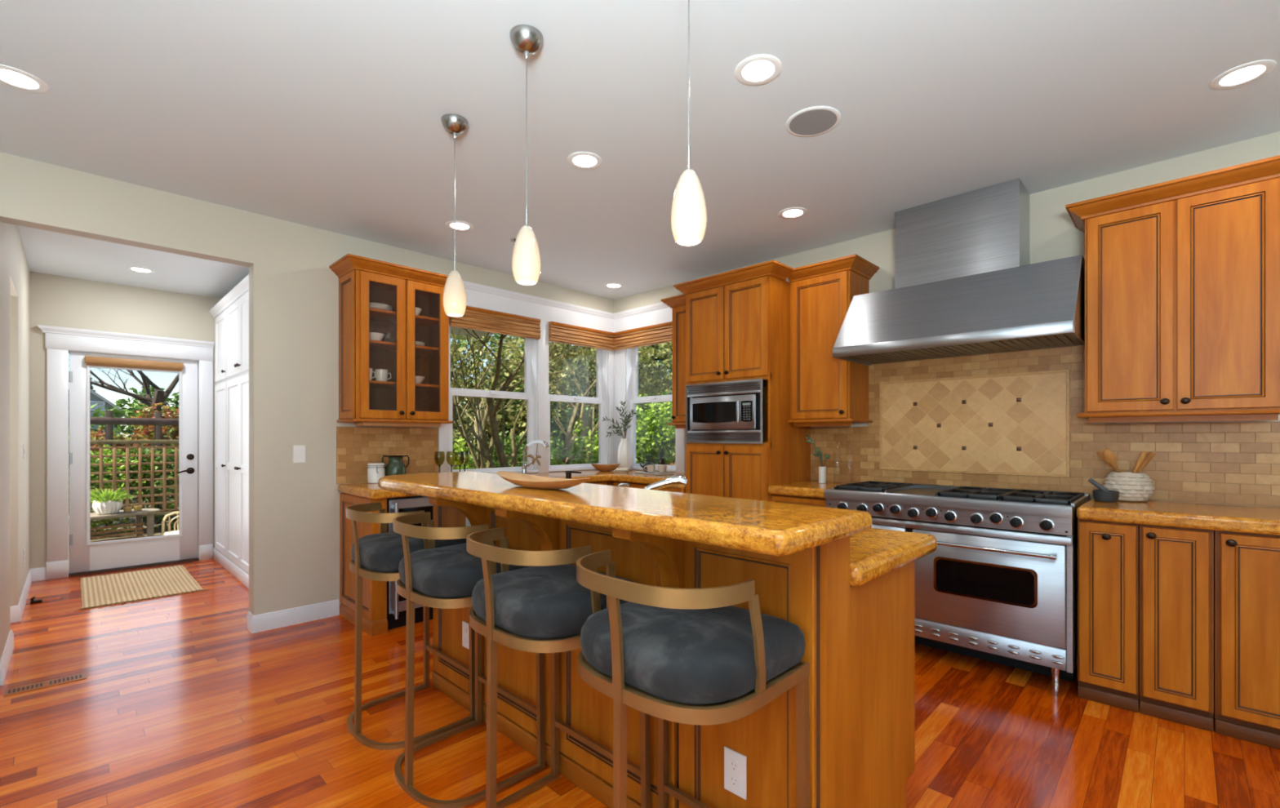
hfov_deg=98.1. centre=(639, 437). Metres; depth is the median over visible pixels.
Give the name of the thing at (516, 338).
leafy tree
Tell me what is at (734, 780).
socket
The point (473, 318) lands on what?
blind
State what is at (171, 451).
shrub
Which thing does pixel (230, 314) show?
pantry cabinet
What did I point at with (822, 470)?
vase
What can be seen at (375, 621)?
base cabinet
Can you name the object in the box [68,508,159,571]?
garden table
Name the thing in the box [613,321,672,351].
blind
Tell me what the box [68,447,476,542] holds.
ground
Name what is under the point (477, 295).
trim
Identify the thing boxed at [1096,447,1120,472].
wooden spatula
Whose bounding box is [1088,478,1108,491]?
pestle
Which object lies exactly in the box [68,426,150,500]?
shrub
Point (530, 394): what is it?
window
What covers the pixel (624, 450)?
vase
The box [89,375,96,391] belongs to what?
conifer
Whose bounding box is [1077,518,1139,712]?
base cabinet
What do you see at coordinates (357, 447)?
backsplash
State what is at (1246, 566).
base cabinet
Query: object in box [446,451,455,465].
glass bowl
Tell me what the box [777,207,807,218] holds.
recessed light
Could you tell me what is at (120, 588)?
jute rug
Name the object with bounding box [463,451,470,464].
glass bowl
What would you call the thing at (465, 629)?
socket
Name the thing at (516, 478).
wooden bowl
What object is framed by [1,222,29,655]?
wall
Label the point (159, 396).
bare tree
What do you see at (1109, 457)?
wooden spoon
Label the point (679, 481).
faucet
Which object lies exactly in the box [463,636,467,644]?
socket
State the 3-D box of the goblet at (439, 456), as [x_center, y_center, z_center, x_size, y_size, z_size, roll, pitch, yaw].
[-1.587,0.226,4.398,0.080,0.222,0.080,0,0,44]
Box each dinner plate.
[369,302,392,308]
[369,303,392,309]
[369,305,392,311]
[369,306,391,311]
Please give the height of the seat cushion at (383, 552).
0.121 m
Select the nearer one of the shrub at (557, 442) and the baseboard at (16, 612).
the baseboard at (16, 612)
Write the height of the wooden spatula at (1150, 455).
0.210 m
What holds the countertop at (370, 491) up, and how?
on the base cabinet at (608, 483)
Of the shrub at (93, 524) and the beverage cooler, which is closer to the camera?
the beverage cooler
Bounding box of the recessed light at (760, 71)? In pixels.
[734,54,782,85]
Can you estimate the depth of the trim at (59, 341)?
5.10 m
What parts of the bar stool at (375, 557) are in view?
post, leg, seat frame, post, rail, rail, post, leg, leg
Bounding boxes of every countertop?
[337,469,685,499]
[377,471,872,556]
[768,480,853,498]
[849,528,937,586]
[1076,497,1279,535]
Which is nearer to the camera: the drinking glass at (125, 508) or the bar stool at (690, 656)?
the bar stool at (690, 656)
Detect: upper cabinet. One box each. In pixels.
[328,253,453,426]
[660,293,686,428]
[787,253,879,426]
[1065,155,1279,422]
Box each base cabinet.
[339,493,387,636]
[587,480,610,485]
[610,480,685,493]
[770,493,826,506]
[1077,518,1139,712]
[1139,524,1213,732]
[1213,530,1279,749]
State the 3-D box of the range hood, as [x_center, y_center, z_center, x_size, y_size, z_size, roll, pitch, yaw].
[1.890,-0.987,3.363,1.235,0.948,0.606,0,0,44]
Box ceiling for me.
[0,0,1279,337]
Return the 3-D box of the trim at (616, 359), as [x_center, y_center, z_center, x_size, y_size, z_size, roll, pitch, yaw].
[-0.609,-0.381,4.880,0.985,1.435,1.955,0,0,44]
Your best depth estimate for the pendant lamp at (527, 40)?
2.00 m
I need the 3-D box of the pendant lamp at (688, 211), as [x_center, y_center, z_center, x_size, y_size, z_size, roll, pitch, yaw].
[0.141,-1.012,1.605,0.120,0.900,0.120,0,0,44]
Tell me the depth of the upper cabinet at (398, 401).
4.02 m
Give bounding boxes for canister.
[366,462,385,483]
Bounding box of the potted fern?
[89,487,136,515]
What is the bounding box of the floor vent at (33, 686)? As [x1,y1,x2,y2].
[3,672,86,697]
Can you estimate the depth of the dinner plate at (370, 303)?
3.95 m
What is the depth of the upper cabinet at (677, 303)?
4.84 m
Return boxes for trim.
[37,324,213,579]
[438,320,684,472]
[462,280,672,333]
[1088,413,1278,422]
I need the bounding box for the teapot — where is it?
[640,455,655,471]
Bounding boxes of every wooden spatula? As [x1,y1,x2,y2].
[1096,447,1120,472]
[1135,451,1155,473]
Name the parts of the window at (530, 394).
sash, sash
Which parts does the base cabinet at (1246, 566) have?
knob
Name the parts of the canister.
lid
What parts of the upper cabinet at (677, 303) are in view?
crown molding, rail, door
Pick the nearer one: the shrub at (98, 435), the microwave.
the microwave
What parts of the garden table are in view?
leg, leg, leg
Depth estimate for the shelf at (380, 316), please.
4.16 m
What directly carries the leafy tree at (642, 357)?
on the ground
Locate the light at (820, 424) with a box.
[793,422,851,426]
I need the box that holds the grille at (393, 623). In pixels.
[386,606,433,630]
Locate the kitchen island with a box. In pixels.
[429,497,915,807]
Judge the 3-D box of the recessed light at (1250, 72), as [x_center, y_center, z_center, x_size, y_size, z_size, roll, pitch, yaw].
[2.433,-1.460,2.245,0.184,0.006,0.184,0,0,44]
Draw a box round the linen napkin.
[613,467,629,472]
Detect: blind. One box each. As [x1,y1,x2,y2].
[84,355,183,371]
[448,306,540,339]
[548,321,613,351]
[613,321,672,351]
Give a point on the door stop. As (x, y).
(33, 601)
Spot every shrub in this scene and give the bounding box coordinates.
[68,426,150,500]
[68,435,169,536]
[103,444,178,530]
[122,402,178,489]
[453,435,475,469]
[465,425,557,469]
[550,417,674,465]
[550,420,646,465]
[635,391,675,465]
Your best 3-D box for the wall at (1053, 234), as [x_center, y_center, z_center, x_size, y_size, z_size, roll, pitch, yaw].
[2.989,-0.093,2.827,9.000,2.740,0.140,0,0,44]
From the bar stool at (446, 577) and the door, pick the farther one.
the door
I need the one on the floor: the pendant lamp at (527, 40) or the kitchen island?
the kitchen island
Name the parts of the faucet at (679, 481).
lever, spout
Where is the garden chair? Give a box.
[161,511,178,535]
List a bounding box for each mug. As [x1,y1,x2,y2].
[644,465,655,472]
[657,465,666,472]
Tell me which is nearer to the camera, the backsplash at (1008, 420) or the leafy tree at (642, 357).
the backsplash at (1008, 420)
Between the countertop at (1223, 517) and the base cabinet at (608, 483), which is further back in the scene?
the base cabinet at (608, 483)
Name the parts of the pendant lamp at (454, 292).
lamp shade, bulb, cord, stem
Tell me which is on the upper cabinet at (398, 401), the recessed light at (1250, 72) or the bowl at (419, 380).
the bowl at (419, 380)
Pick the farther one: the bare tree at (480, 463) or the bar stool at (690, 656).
the bare tree at (480, 463)
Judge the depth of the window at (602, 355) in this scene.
5.86 m
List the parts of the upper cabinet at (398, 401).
panel, door, crown molding, rail, panel, door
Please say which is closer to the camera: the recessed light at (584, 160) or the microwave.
the recessed light at (584, 160)
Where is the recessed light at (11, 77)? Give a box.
[0,64,48,93]
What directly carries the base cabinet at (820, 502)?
on the floor
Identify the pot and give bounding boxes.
[92,498,123,515]
[643,463,653,471]
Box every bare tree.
[68,352,178,493]
[450,328,564,467]
[450,330,595,468]
[509,335,646,465]
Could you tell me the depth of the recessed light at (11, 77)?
2.27 m
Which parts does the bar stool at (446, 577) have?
post, leg, post, seat frame, rail, rail, leg, post, leg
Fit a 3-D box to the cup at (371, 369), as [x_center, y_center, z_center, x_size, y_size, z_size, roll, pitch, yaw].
[-1.955,-0.442,3.967,0.088,0.092,0.098,0,0,13]
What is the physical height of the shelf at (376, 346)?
0.018 m
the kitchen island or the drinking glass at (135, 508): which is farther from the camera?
the drinking glass at (135, 508)
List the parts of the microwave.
door, trim rail, handle, control panel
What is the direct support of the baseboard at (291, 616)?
attached to the wall at (294, 508)
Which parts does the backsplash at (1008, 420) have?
accent panel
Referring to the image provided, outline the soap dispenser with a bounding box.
[565,471,582,479]
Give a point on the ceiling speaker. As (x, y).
(817, 120)
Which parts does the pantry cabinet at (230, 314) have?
door, rail, door, crown molding, board, door, rail, door, door, door, rail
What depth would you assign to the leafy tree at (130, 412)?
20.88 m
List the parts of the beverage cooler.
handle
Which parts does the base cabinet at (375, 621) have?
panel, molding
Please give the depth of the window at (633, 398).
5.80 m
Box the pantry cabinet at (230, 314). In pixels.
[208,274,248,588]
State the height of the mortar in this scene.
0.058 m
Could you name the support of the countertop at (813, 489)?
on the base cabinet at (820, 502)
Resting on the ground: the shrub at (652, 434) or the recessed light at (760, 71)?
the shrub at (652, 434)
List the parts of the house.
pane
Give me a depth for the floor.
2.38 m
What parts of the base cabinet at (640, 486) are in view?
drawer, drawer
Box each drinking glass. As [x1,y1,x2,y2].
[122,500,133,511]
[133,502,142,511]
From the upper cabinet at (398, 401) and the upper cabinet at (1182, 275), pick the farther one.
the upper cabinet at (398, 401)
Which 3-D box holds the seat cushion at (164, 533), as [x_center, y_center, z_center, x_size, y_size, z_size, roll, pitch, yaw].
[-5.090,1.095,6.264,0.340,0.065,0.420,0,0,44]
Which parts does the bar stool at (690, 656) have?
post, post, leg, leg, rail, seat frame, post, leg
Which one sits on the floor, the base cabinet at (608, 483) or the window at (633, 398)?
the base cabinet at (608, 483)
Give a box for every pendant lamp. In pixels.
[440,113,468,316]
[509,24,542,285]
[671,0,706,246]
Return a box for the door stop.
[30,596,42,603]
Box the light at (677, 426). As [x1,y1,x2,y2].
[675,425,685,428]
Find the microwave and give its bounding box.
[685,378,764,444]
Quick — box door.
[68,351,197,573]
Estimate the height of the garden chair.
0.583 m
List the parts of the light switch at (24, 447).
plate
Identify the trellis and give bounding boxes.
[68,440,178,520]
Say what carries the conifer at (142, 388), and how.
on the ground
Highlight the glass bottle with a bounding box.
[832,440,841,475]
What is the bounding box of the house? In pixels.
[68,388,127,444]
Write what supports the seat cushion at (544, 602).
on the bar stool at (540, 607)
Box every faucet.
[520,440,549,474]
[617,474,688,490]
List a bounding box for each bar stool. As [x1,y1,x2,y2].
[346,502,475,750]
[393,511,545,807]
[466,527,650,807]
[576,549,809,807]
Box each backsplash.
[336,426,438,484]
[810,345,1279,507]
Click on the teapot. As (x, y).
(648, 463)
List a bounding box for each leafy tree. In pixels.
[68,386,178,452]
[450,333,526,455]
[450,333,585,465]
[451,333,672,462]
[467,342,598,457]
[492,337,646,457]
[643,346,671,416]
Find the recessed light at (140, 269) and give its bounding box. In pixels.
[126,266,155,273]
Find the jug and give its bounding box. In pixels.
[382,455,409,475]
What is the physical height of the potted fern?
0.288 m
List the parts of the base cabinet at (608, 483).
drawer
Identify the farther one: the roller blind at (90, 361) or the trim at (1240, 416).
the roller blind at (90, 361)
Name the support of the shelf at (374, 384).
attached to the upper cabinet at (398, 401)
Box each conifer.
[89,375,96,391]
[131,376,152,434]
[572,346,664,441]
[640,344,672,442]
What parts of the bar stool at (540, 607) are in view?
post, leg, post, rail, seat frame, rail, leg, post, leg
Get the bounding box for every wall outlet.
[22,547,25,564]
[462,621,469,649]
[466,517,471,526]
[724,746,746,799]
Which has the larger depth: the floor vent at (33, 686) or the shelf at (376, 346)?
the shelf at (376, 346)
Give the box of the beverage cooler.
[386,495,433,630]
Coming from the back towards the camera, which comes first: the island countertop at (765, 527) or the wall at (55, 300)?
the wall at (55, 300)
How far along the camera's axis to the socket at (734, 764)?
1.55 m
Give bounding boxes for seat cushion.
[162,530,178,535]
[351,532,466,573]
[398,542,529,598]
[471,564,635,639]
[580,601,805,704]
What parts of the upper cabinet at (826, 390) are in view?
door, rail, crown molding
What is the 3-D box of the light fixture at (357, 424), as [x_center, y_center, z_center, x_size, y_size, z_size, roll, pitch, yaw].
[-1.774,-0.091,4.099,0.170,0.026,0.560,0,0,44]
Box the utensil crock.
[1102,471,1155,502]
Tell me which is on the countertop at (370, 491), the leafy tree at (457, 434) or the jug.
the jug
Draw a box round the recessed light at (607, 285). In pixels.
[604,283,622,288]
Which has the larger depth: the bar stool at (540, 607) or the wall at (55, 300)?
the wall at (55, 300)
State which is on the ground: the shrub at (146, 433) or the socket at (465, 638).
the shrub at (146, 433)
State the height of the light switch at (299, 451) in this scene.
0.118 m
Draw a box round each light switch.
[22,444,26,459]
[293,445,305,462]
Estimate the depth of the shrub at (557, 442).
10.86 m
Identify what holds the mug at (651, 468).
on the serving board
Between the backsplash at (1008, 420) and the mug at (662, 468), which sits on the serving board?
the mug at (662, 468)
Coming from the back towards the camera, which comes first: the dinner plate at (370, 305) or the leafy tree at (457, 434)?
the leafy tree at (457, 434)
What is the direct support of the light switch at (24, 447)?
attached to the wall at (15, 268)
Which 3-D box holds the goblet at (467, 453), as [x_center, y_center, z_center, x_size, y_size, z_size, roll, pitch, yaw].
[-1.429,0.226,4.531,0.080,0.222,0.080,0,0,44]
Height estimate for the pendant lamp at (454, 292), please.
0.900 m
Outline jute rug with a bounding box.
[74,564,208,610]
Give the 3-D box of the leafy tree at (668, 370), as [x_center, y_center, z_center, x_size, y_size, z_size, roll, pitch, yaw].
[0.992,-1.742,22.106,6.278,6.926,5.955,0,0,-43]
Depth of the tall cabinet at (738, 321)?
4.10 m
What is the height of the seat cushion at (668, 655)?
0.121 m
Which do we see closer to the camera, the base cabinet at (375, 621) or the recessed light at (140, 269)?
the base cabinet at (375, 621)
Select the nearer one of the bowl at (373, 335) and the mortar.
the mortar
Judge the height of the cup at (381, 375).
0.092 m
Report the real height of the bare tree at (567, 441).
5.507 m
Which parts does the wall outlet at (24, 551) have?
plate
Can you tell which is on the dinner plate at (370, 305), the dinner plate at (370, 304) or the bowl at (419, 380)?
the dinner plate at (370, 304)
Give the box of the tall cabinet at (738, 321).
[673,260,810,502]
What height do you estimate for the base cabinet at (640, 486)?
0.876 m
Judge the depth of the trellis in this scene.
8.06 m
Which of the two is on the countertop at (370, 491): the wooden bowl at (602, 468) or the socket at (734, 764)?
the wooden bowl at (602, 468)
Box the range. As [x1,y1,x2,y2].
[824,480,1089,697]
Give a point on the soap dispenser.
(568, 473)
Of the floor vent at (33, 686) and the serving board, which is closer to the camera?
the floor vent at (33, 686)
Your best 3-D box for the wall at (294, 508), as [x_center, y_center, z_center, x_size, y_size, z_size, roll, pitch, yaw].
[-3.075,-0.093,3.161,0.140,2.740,8.140,0,0,44]
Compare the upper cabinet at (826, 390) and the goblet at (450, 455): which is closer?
the upper cabinet at (826, 390)
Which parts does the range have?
knob, knob, knob, oven door, knob, knob, knob, control panel, knob, door rail, knob, window trim, oven door, kick panel, kick plate, knob, handle, knob, knob, leg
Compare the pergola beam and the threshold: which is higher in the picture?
the pergola beam
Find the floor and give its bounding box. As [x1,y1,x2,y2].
[0,559,1279,807]
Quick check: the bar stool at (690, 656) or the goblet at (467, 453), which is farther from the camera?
the goblet at (467, 453)
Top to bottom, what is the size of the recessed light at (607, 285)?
0.006 m
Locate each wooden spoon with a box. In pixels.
[1102,449,1119,472]
[1132,451,1148,473]
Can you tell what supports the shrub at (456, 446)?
on the ground
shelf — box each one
[369,307,439,326]
[369,339,439,354]
[369,380,439,390]
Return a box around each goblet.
[434,451,444,472]
[446,451,455,472]
[454,451,465,471]
[463,451,470,471]
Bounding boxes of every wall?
[0,151,613,660]
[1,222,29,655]
[29,271,221,568]
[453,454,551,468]
[613,131,1279,507]
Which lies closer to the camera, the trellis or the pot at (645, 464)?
the pot at (645, 464)
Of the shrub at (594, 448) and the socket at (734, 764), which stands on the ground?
the shrub at (594, 448)
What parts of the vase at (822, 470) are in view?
sprig stem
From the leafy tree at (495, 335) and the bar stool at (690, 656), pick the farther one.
the leafy tree at (495, 335)
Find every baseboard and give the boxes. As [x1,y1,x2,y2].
[0,567,45,685]
[247,599,339,633]
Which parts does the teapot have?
handle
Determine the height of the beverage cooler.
0.872 m
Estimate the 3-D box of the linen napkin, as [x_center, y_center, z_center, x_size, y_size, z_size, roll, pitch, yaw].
[-0.176,0.318,5.355,0.125,0.039,0.125,0,0,13]
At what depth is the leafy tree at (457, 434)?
15.78 m
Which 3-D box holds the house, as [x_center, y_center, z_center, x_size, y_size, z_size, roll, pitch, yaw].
[-25.810,-0.443,25.582,4.400,3.800,3.020,0,0,44]
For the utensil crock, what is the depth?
2.87 m
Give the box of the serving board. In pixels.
[635,471,673,475]
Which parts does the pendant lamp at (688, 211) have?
stem, lamp shade, bulb, cord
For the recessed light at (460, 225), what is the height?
0.006 m
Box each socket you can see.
[463,627,467,635]
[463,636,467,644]
[728,759,739,772]
[728,774,739,787]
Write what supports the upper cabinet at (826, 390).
attached to the wall at (1053, 234)
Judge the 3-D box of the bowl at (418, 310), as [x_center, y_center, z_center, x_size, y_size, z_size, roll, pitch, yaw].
[-1.726,-0.935,4.199,0.144,0.066,0.144,0,0,44]
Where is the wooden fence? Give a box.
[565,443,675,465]
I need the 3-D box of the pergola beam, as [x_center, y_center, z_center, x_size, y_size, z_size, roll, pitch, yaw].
[-8.585,0.517,8.869,0.140,1.880,5.000,0,0,44]
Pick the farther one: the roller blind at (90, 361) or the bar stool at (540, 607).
the roller blind at (90, 361)
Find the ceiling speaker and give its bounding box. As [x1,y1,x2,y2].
[786,106,840,136]
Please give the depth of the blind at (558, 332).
5.53 m
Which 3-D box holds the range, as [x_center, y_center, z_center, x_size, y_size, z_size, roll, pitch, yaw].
[1.842,0.794,3.310,1.240,0.966,0.743,0,0,44]
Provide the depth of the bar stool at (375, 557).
2.37 m
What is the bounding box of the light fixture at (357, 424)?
[355,422,440,426]
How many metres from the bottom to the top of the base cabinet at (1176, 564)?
0.876 m
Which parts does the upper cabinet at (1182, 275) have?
door, knob, crown molding, rail, knob, door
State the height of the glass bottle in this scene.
0.318 m
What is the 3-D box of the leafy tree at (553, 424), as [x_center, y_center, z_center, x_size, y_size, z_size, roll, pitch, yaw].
[-2.410,-1.082,18.567,5.963,5.835,5.591,0,0,4]
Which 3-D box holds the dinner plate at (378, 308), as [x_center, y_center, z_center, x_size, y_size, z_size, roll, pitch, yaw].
[-1.904,-0.910,4.016,0.209,0.016,0.210,0,0,44]
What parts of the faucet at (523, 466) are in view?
handle, spout, handle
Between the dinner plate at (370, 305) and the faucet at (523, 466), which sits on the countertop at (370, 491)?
the faucet at (523, 466)
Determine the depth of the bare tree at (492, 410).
7.42 m
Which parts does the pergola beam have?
post, post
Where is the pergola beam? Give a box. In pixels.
[68,410,178,526]
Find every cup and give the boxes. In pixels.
[369,368,375,380]
[374,368,391,381]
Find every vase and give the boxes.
[602,400,636,470]
[805,433,830,483]
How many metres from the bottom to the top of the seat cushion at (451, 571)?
0.121 m
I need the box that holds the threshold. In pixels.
[68,557,199,577]
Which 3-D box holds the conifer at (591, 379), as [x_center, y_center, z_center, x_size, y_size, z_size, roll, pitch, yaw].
[-0.605,-2.701,18.277,3.739,8.728,3.804,0,0,-39]
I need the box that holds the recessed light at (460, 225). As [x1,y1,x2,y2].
[445,220,473,231]
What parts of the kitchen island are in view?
panel, panel, molding, panel, panel, post, panel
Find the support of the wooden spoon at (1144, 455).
in the utensil crock
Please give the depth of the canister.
4.03 m
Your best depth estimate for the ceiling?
2.47 m
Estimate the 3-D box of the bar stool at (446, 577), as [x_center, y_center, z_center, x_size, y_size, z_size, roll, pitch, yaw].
[-0.697,0.795,2.158,0.494,0.965,0.449,0,0,44]
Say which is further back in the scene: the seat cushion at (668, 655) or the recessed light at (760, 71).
the recessed light at (760, 71)
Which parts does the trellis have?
rail, rail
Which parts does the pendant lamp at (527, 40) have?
stem, lamp shade, bulb, cord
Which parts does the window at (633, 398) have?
sash, sash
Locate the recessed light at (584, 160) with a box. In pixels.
[567,151,602,169]
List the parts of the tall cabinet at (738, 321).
door, door, crown molding, door, door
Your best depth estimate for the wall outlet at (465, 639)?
2.61 m
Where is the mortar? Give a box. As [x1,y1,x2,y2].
[1092,489,1119,502]
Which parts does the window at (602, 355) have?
sash, sash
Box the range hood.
[832,177,1084,365]
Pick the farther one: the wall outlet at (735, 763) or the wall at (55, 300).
the wall at (55, 300)
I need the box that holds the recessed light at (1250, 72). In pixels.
[1209,59,1276,89]
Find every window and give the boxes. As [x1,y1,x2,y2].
[448,325,537,474]
[548,348,608,471]
[626,346,675,471]
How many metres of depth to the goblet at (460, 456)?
4.34 m
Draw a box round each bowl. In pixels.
[369,332,384,341]
[415,307,422,315]
[415,376,425,383]
[434,451,444,465]
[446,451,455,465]
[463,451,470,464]
[496,471,590,488]
[591,463,620,471]
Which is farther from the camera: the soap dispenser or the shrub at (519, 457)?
the shrub at (519, 457)
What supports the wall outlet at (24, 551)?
attached to the wall at (15, 268)
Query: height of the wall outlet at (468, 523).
0.118 m
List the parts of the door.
lever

